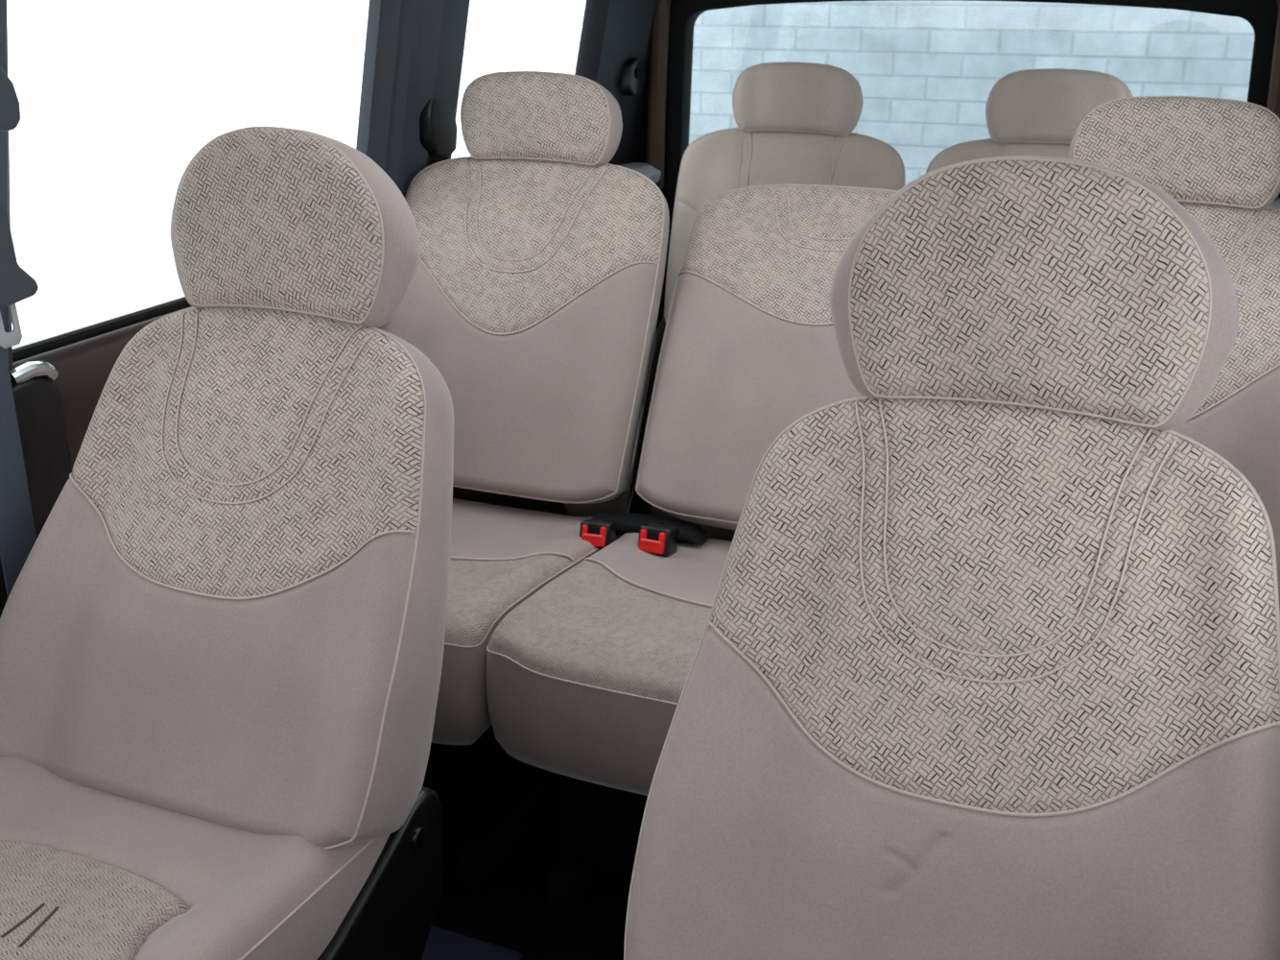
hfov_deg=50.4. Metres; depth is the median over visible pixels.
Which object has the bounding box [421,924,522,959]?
floor mat
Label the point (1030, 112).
seat
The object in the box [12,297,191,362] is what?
trim
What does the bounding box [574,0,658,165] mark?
trim
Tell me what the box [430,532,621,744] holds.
seat cushion
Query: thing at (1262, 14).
door frame
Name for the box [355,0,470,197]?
trim
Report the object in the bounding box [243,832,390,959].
seat cushion
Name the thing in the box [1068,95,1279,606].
seat
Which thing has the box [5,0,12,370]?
trim
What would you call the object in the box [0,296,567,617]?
panel
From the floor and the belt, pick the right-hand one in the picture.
the floor
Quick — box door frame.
[640,0,1279,402]
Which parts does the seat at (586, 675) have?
seat rail, cushion panel, seat, cushion panel, backrest, panel, panel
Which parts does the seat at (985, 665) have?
panel, panel, backrest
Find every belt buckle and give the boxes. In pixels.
[579,518,616,548]
[638,521,679,557]
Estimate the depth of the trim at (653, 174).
3.23 m
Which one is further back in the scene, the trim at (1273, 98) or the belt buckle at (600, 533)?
the trim at (1273, 98)
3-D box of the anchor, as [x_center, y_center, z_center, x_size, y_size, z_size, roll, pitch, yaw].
[0.014,0.074,2.203,0.198,0.024,0.050,8,22,21]
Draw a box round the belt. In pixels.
[0,0,38,597]
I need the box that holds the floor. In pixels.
[431,795,631,959]
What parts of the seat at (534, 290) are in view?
seat, seat rail, cushion panel, panel, cushion panel, panel, backrest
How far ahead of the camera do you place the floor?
1.99 m
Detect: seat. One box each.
[0,126,453,959]
[380,71,669,885]
[485,184,898,910]
[564,61,905,541]
[623,155,1279,959]
[925,68,1132,173]
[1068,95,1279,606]
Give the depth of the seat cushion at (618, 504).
2.55 m
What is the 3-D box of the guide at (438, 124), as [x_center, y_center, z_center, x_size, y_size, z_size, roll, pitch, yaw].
[-0.371,-0.599,2.442,0.052,0.203,0.099,8,22,21]
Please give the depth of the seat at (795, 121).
2.85 m
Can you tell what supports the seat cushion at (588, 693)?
on the seat at (586, 675)
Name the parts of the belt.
latch plate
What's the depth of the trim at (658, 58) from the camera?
3.19 m
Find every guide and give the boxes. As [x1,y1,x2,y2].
[419,96,457,164]
[618,57,645,95]
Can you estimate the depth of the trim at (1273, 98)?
2.71 m
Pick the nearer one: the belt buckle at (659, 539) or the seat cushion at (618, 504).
the belt buckle at (659, 539)
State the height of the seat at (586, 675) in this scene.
0.953 m
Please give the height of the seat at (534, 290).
1.129 m
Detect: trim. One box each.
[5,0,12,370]
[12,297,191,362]
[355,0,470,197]
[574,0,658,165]
[618,162,661,183]
[646,0,670,188]
[1266,0,1279,197]
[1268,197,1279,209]
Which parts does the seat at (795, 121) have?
cushion panel, panel, panel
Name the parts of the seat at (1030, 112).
panel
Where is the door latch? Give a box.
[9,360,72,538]
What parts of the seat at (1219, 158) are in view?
panel, panel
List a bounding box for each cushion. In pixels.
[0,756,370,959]
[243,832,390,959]
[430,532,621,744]
[485,593,676,795]
[564,476,735,541]
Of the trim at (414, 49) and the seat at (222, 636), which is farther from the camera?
the trim at (414, 49)
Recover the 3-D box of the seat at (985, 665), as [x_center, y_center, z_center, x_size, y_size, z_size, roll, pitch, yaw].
[0.209,0.370,1.034,0.538,1.144,0.765,8,22,20]
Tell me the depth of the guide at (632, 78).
3.11 m
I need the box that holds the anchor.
[591,510,709,545]

